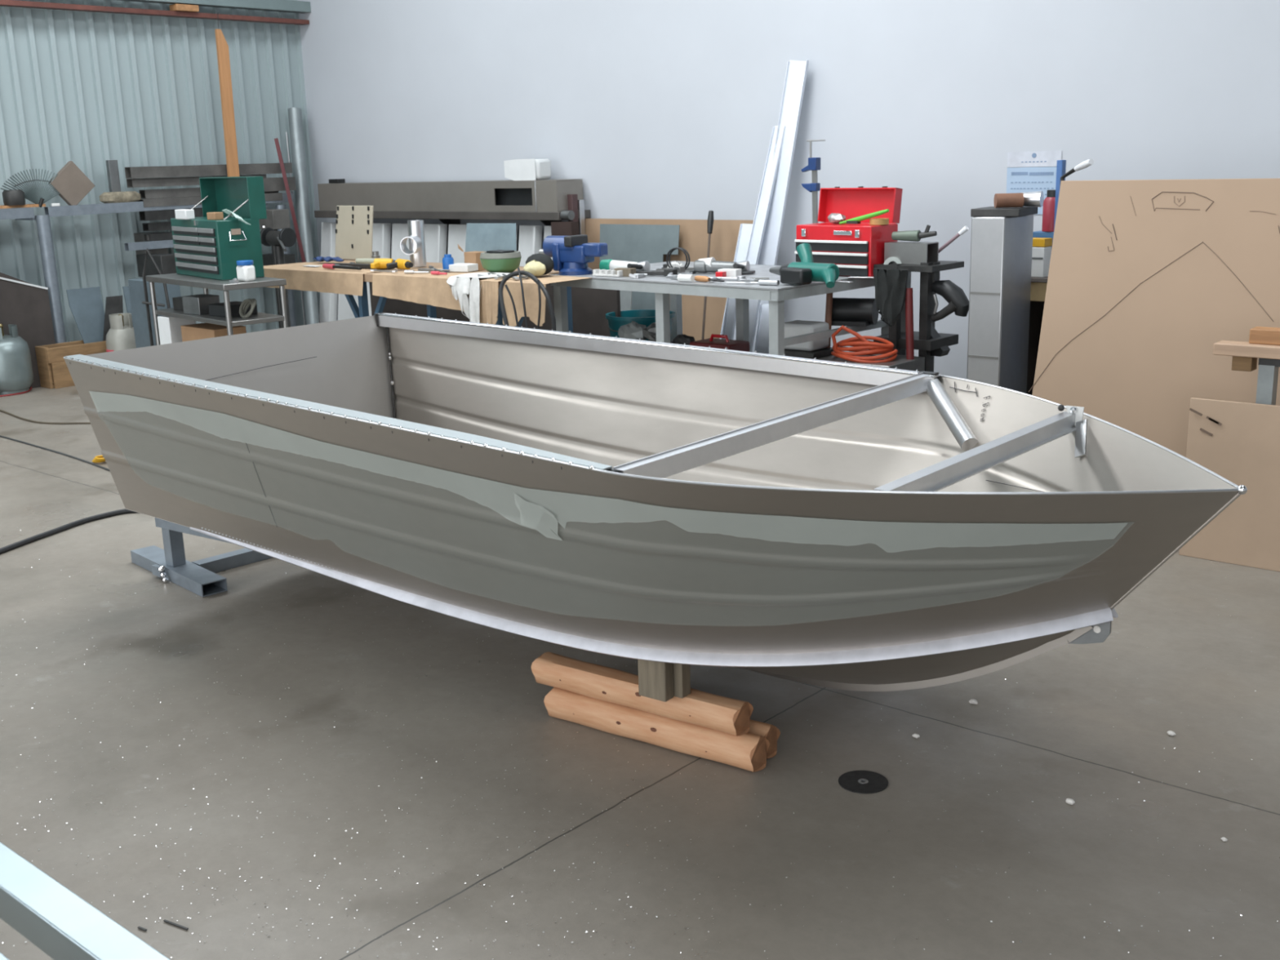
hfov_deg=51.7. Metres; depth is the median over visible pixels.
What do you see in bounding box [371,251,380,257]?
jar
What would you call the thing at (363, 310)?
bench
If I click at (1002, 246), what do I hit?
cabinet
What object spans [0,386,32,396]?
hose
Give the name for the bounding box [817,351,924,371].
crate
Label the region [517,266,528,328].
cable
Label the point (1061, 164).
pole
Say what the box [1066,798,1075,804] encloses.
chip
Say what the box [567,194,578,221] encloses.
post
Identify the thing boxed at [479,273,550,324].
kraft paper
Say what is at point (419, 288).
kraft paper
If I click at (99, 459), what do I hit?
strap
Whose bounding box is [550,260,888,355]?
steel table
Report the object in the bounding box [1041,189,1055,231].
canister
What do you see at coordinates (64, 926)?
metal beam
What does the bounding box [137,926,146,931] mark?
wood splinter
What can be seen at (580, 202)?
strip
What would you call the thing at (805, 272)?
cordless drill
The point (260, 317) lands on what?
shelf
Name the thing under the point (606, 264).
grinder
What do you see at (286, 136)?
rod
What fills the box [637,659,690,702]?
block
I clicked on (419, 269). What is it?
pliers
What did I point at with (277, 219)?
grinder
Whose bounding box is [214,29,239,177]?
plank
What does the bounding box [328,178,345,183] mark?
block
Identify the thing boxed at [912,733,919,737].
chip
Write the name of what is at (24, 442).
cable
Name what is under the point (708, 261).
bottle
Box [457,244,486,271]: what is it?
cardboard box
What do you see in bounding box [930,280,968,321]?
grinder
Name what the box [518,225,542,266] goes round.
board
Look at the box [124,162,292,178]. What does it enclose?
channel
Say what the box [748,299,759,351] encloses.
channel
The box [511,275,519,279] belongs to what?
metal offcut
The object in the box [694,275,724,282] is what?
chisel
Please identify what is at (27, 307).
metal panel
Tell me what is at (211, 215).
packet
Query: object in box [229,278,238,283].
small part
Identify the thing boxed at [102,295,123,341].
steel plate
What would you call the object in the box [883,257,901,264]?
tape roll
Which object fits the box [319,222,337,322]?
board
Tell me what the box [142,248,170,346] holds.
frame
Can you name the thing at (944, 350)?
wedge
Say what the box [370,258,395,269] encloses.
power tool
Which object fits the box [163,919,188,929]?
wood splinter
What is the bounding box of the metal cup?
[1022,191,1044,207]
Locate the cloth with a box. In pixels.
[872,268,914,359]
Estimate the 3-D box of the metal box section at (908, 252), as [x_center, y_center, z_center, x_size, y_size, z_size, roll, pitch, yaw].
[1.418,-1.188,6.910,0.250,0.108,0.120,10,18,40]
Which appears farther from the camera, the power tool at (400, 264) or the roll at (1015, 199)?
the power tool at (400, 264)
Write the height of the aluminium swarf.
0.004 m
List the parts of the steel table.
leg, leg, edge rail, leg, table plate, leg, leg, edge rail, rail, metal strip, leg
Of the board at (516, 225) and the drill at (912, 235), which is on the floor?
the board at (516, 225)
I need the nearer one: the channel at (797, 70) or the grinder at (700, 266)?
the grinder at (700, 266)
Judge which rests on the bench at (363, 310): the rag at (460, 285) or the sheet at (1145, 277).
the rag at (460, 285)
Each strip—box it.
[577,200,585,234]
[835,280,853,283]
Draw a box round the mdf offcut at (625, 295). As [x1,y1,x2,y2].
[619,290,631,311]
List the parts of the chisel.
handle, blade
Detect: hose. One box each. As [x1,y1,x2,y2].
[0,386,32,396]
[0,508,137,554]
[498,270,555,330]
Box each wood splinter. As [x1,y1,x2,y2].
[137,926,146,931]
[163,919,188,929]
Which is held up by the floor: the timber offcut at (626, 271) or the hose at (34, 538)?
the hose at (34, 538)
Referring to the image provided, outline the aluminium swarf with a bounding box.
[1,504,1255,958]
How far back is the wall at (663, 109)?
8.46 m
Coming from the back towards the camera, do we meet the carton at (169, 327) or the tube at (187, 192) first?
the tube at (187, 192)
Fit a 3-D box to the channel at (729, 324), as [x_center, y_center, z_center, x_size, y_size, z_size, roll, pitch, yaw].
[0.540,-0.813,8.294,0.076,0.700,0.316,5,15,25]
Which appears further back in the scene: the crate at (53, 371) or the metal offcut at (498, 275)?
the crate at (53, 371)
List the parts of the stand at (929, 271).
post, post, plate, post, post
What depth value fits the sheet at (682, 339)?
7.61 m
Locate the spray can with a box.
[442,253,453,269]
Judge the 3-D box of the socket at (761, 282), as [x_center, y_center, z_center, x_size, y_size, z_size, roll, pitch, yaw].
[0.652,-1.000,6.689,0.110,0.027,0.028,8,17,34]
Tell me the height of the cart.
0.900 m
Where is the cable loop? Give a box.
[239,298,256,318]
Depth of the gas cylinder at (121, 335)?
9.94 m
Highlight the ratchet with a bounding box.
[717,275,745,280]
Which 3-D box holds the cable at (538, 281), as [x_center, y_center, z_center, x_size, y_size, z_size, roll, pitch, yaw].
[-0.529,-0.609,7.110,0.041,0.928,0.022,10,18,40]
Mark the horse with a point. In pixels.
(1268, 371)
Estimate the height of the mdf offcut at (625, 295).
0.706 m
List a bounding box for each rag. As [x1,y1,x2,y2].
[312,256,343,262]
[446,271,510,323]
[666,261,684,267]
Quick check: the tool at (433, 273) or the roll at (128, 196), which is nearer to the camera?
the tool at (433, 273)
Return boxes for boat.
[63,312,1247,691]
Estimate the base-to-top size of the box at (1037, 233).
0.220 m
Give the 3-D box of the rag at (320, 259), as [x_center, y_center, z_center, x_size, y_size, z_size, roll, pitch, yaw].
[-2.155,-1.526,9.141,0.229,0.033,0.101,10,18,40]
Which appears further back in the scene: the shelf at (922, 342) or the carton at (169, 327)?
the carton at (169, 327)
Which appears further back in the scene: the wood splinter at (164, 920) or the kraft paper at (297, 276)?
the kraft paper at (297, 276)
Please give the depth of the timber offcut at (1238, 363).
4.92 m
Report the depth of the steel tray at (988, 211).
6.31 m
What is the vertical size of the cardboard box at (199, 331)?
0.360 m
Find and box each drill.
[768,243,839,288]
[891,224,937,241]
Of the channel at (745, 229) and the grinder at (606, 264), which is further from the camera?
the channel at (745, 229)
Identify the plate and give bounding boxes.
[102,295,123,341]
[662,263,667,268]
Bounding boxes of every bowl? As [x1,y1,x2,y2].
[480,249,521,272]
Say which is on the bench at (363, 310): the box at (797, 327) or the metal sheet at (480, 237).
the metal sheet at (480, 237)
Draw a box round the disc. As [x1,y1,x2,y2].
[838,770,888,794]
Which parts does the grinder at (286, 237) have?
motor, rest arm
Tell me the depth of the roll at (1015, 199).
6.31 m
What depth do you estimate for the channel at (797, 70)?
8.41 m
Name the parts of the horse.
rail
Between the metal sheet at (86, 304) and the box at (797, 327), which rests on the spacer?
the box at (797, 327)
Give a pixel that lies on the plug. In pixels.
(681, 277)
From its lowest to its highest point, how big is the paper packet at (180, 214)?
0.060 m
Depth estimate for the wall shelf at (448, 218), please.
10.16 m
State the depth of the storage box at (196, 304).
8.21 m
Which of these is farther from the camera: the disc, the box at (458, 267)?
the box at (458, 267)
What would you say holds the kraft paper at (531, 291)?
on the steel table
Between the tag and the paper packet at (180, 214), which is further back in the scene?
the tag
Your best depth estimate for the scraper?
6.16 m
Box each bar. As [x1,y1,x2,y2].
[274,137,319,323]
[333,262,395,269]
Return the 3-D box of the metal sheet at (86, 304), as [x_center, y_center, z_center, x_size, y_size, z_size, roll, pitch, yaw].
[-4.220,-1.122,10.170,0.092,0.699,0.261,10,18,40]
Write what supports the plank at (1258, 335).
on the plank at (1225, 348)
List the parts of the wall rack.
rail, post, rail, rail, post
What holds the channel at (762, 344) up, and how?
on the floor
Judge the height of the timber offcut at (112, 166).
0.328 m
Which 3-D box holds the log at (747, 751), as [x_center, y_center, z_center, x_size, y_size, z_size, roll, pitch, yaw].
[0.034,0.669,3.597,0.686,0.096,0.095,8,17,34]
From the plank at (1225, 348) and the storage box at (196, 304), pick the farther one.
the storage box at (196, 304)
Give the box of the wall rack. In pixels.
[0,192,297,343]
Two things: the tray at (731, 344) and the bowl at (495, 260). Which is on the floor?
the tray at (731, 344)
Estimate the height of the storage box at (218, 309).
0.070 m
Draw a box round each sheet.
[66,286,104,343]
[122,285,133,327]
[128,278,181,347]
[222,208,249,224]
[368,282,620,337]
[465,222,516,252]
[584,218,753,341]
[599,223,679,310]
[617,320,646,340]
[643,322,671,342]
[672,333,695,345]
[1028,177,1279,457]
[1178,397,1279,571]
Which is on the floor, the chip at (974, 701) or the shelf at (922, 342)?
the chip at (974, 701)
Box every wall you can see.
[0,0,319,342]
[297,0,1279,378]
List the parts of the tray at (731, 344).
handle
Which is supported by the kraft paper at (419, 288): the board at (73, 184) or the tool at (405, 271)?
the tool at (405, 271)
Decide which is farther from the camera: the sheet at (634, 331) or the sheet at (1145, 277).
the sheet at (634, 331)
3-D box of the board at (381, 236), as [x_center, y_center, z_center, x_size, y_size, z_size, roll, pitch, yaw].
[-2.383,-1.640,11.276,0.681,1.077,0.217,10,18,40]
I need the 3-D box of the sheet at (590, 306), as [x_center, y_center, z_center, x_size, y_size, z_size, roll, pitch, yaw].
[-1.070,-1.029,9.191,2.500,0.800,0.030,10,18,40]
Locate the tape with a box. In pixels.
[869,217,888,225]
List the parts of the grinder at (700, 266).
motor, handle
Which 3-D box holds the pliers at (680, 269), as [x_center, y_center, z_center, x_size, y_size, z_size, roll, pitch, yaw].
[0.165,-1.193,7.494,0.214,0.037,0.048,10,18,41]
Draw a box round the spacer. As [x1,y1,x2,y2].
[784,346,833,359]
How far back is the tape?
6.94 m
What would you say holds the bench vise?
on the steel table
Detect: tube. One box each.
[126,173,266,187]
[138,187,279,199]
[138,208,203,221]
[142,221,171,231]
[143,231,173,241]
[355,257,390,263]
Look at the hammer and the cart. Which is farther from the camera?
the cart
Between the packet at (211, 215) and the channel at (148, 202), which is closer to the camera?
the packet at (211, 215)
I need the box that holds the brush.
[839,208,888,224]
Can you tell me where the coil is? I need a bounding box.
[831,325,897,362]
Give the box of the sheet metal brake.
[317,178,583,212]
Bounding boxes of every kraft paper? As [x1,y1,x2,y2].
[263,262,417,295]
[372,268,512,311]
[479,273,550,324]
[502,275,591,326]
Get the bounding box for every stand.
[130,517,272,597]
[873,260,964,372]
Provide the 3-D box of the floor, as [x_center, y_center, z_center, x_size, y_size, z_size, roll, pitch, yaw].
[-1.010,1.004,2.759,16.400,0.100,12.900,10,18,40]
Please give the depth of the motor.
7.07 m
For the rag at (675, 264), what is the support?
on the steel table
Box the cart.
[146,273,288,345]
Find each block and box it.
[168,4,199,12]
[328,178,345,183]
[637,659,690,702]
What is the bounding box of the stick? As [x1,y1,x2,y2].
[938,225,968,253]
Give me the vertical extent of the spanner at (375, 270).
0.010 m
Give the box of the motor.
[831,297,879,326]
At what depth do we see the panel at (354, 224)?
9.36 m
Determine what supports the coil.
on the crate at (900, 362)
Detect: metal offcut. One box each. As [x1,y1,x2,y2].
[493,274,503,279]
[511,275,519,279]
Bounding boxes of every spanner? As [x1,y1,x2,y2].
[369,269,397,271]
[725,281,758,284]
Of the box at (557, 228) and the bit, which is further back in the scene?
the box at (557, 228)
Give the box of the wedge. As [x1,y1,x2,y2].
[930,323,950,356]
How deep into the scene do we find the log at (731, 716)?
3.56 m
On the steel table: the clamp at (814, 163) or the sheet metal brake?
the clamp at (814, 163)
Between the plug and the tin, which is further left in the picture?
the tin
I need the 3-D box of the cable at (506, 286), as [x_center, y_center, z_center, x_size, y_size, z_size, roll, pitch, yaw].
[-0.676,-0.613,7.203,0.092,0.900,0.016,7,16,33]
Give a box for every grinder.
[258,208,290,328]
[260,225,296,328]
[599,259,652,271]
[693,260,755,273]
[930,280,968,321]
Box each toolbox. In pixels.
[170,176,266,280]
[794,186,902,276]
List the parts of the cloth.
black apron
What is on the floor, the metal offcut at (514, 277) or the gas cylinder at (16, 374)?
the gas cylinder at (16, 374)
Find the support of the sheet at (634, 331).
on the box
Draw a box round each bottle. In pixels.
[235,260,255,281]
[697,257,715,266]
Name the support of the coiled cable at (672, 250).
on the steel table
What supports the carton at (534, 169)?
on the sheet metal brake
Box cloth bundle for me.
[523,253,554,276]
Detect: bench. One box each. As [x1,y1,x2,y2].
[311,258,573,333]
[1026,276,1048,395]
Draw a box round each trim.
[0,0,309,25]
[118,0,311,13]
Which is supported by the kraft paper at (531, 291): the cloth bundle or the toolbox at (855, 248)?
the cloth bundle
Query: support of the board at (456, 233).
on the floor
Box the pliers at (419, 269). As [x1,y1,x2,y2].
[417,268,449,272]
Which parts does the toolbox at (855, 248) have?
chrome pull, chrome pull, drawer, drawer, name plate, chrome pull, drawer, lid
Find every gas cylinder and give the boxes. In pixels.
[0,323,33,395]
[106,312,136,351]
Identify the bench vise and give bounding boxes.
[538,234,608,275]
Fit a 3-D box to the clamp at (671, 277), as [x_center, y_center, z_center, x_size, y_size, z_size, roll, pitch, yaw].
[0.194,-1.097,7.143,0.080,0.026,0.107,-10,16,-31]
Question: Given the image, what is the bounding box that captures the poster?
[1006,150,1062,214]
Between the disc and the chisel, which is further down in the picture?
the disc
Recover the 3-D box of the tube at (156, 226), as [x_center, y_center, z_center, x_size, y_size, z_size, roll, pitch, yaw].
[-3.668,-2.103,10.866,0.090,0.062,0.855,10,18,40]
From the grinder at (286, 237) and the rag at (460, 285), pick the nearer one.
the rag at (460, 285)
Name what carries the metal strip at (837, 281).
on the steel table
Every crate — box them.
[35,340,106,388]
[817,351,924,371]
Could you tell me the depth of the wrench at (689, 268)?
7.61 m
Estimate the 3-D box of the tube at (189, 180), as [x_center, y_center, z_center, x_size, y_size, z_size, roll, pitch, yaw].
[-3.618,-2.457,10.851,0.090,0.069,1.222,10,18,40]
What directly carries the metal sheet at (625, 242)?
on the floor
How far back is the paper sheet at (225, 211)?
7.93 m
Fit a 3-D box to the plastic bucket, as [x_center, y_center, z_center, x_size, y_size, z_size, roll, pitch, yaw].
[0.009,-0.831,8.275,0.436,0.422,0.436,10,18,40]
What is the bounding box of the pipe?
[400,220,426,266]
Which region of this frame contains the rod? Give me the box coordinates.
[285,132,306,324]
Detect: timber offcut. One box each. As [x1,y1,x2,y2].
[105,160,120,191]
[613,267,635,276]
[1231,355,1257,371]
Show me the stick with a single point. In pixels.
(965, 228)
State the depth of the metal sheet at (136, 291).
9.52 m
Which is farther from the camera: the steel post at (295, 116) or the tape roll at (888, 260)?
the steel post at (295, 116)
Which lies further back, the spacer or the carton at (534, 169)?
the carton at (534, 169)
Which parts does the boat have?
channel plate, panel, panel, bow eye plate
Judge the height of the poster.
0.351 m
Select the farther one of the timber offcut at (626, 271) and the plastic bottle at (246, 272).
the plastic bottle at (246, 272)
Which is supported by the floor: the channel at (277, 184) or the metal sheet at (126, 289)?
the metal sheet at (126, 289)
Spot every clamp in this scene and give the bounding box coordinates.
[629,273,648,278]
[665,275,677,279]
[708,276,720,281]
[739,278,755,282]
[800,139,825,223]
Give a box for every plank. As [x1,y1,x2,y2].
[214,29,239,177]
[1213,340,1279,359]
[1248,326,1279,345]
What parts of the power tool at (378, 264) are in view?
handle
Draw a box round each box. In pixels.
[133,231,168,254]
[136,253,176,276]
[172,296,183,311]
[180,322,246,342]
[182,293,219,315]
[208,301,257,317]
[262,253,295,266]
[448,262,478,271]
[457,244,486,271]
[551,221,579,235]
[717,268,741,276]
[784,320,829,351]
[1032,231,1053,248]
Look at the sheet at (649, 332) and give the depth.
7.67 m
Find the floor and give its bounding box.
[0,386,1279,959]
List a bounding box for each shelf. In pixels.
[155,307,284,326]
[314,209,591,227]
[873,331,958,351]
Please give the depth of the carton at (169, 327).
8.49 m
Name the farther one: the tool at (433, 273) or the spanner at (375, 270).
the spanner at (375, 270)
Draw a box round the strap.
[92,455,105,462]
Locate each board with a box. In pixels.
[48,160,95,205]
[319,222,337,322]
[337,222,391,319]
[391,223,447,262]
[447,224,466,263]
[515,225,517,239]
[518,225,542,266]
[543,225,552,259]
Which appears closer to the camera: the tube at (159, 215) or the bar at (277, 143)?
the tube at (159, 215)
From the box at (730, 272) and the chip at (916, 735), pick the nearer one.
the chip at (916, 735)
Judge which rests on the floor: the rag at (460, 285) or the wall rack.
the wall rack
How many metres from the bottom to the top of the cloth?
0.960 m
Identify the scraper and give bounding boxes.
[1059,158,1093,187]
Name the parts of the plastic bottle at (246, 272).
lid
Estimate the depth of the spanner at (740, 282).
6.79 m
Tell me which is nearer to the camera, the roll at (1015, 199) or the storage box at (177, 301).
the roll at (1015, 199)
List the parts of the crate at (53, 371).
panel, panel, panel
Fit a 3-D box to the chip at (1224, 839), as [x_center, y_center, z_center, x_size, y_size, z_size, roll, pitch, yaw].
[1.329,0.817,3.008,0.014,0.009,0.010,10,18,40]
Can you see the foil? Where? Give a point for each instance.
(833, 218)
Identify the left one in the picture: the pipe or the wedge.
the pipe
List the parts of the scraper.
handle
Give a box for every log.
[530,652,753,736]
[543,687,769,772]
[747,719,780,758]
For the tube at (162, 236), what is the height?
0.056 m
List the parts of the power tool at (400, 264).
handle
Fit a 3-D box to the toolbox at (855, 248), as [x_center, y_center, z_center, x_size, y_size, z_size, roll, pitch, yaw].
[1.119,-1.345,7.136,0.490,0.459,0.306,11,19,43]
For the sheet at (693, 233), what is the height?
1.121 m
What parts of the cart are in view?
leg, leg, leg, leg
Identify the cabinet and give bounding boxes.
[966,214,1033,393]
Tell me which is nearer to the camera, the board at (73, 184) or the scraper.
the scraper
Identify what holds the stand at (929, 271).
on the floor
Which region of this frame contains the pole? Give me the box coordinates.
[1053,160,1066,230]
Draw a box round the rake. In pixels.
[0,168,60,207]
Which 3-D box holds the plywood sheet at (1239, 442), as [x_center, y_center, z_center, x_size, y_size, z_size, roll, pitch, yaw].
[2.460,0.052,4.761,1.000,0.598,0.103,10,18,40]
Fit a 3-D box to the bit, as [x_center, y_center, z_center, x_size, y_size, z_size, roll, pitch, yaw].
[0.633,-1.065,6.991,0.100,0.012,0.012,2,14,15]
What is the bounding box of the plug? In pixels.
[677,274,694,282]
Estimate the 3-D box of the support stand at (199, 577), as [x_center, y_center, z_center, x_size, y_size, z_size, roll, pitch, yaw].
[-1.461,0.167,5.489,0.779,0.254,1.137,10,18,40]
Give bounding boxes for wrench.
[635,268,677,275]
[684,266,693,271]
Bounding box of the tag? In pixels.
[51,203,59,206]
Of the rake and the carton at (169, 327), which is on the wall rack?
the rake
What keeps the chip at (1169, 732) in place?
on the floor
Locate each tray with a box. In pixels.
[689,333,749,351]
[970,206,1037,216]
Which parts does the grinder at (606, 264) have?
motor, handle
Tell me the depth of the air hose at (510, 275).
7.17 m
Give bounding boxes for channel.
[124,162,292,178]
[137,192,282,207]
[262,177,296,191]
[719,223,752,338]
[721,297,735,339]
[733,125,785,340]
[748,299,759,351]
[751,59,808,352]
[754,302,768,354]
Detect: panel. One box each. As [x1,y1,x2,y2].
[0,272,55,388]
[334,205,373,259]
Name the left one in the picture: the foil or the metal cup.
the foil
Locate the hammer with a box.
[825,293,832,347]
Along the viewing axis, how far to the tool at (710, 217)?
8.80 m
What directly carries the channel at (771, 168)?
on the floor
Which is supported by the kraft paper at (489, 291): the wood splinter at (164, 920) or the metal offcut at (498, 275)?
the metal offcut at (498, 275)
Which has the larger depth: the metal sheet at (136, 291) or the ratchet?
the metal sheet at (136, 291)
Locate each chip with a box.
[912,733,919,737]
[968,698,977,704]
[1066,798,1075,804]
[1167,730,1176,735]
[1221,836,1227,841]
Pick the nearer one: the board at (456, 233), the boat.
the boat
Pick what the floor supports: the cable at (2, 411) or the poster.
the cable at (2, 411)
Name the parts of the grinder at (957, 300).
handle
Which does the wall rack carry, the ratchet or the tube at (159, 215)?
the tube at (159, 215)
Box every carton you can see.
[157,315,195,344]
[503,158,551,180]
[1031,237,1052,277]
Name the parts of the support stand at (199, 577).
post, rail, long rail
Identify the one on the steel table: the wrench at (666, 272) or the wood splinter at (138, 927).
the wrench at (666, 272)
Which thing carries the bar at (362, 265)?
on the kraft paper at (297, 276)
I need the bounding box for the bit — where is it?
[750,277,768,279]
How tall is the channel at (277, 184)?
0.112 m
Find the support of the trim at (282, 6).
attached to the wall
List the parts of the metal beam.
rail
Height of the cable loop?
0.117 m
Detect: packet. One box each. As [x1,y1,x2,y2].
[174,208,195,219]
[206,212,223,219]
[715,271,726,276]
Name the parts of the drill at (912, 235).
trigger lever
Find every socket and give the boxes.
[38,197,44,207]
[758,279,779,285]
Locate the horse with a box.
[1255,358,1279,404]
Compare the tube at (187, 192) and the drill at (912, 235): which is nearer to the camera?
the drill at (912, 235)
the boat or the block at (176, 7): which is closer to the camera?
the boat
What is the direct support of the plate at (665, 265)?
on the steel table
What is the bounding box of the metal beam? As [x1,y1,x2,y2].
[0,841,169,959]
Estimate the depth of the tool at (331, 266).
8.49 m
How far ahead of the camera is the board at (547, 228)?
9.81 m
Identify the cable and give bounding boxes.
[0,409,90,424]
[0,435,110,471]
[504,284,519,327]
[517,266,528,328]
[537,280,541,328]
[666,247,690,270]
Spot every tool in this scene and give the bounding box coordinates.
[322,263,361,270]
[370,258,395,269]
[386,258,413,269]
[404,270,429,273]
[431,271,447,275]
[701,210,713,339]
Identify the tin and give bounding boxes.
[1,189,25,205]
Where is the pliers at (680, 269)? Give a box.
[652,266,684,272]
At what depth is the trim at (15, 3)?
10.42 m
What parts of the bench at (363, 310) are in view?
leg, leg, leg, leg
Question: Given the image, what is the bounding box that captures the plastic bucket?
[605,309,675,341]
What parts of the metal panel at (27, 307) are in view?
edge strip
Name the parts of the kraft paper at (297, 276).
paper strip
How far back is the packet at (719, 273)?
7.11 m
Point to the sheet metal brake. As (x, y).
(538, 195)
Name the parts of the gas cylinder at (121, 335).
tank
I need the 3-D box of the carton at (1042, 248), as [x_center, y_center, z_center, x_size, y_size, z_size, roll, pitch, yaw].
[2.023,-1.130,6.709,0.101,0.192,0.083,11,19,43]
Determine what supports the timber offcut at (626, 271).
on the steel table
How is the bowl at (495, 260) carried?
on the kraft paper at (419, 288)
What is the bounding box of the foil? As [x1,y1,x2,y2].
[827,213,845,223]
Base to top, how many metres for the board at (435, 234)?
1.077 m
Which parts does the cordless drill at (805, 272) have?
handle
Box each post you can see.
[287,107,319,324]
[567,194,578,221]
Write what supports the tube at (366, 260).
on the kraft paper at (297, 276)
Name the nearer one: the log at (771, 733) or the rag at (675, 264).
the log at (771, 733)
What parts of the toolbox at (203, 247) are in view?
drawer trim, drawer trim, drawer, drawer, drawer trim, drawer trim, drawer trim, drawer, drawer, drawer, drawer trim, drawer trim, drawer, drawer, lid, handle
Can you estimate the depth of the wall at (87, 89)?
10.58 m
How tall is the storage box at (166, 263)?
0.910 m
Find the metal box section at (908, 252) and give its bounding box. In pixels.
[884,240,938,264]
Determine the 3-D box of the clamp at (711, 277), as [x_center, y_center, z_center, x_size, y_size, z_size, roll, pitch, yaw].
[0.380,-1.065,6.990,0.080,0.026,0.107,4,15,22]
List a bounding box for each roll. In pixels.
[99,191,141,203]
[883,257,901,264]
[993,192,1024,208]

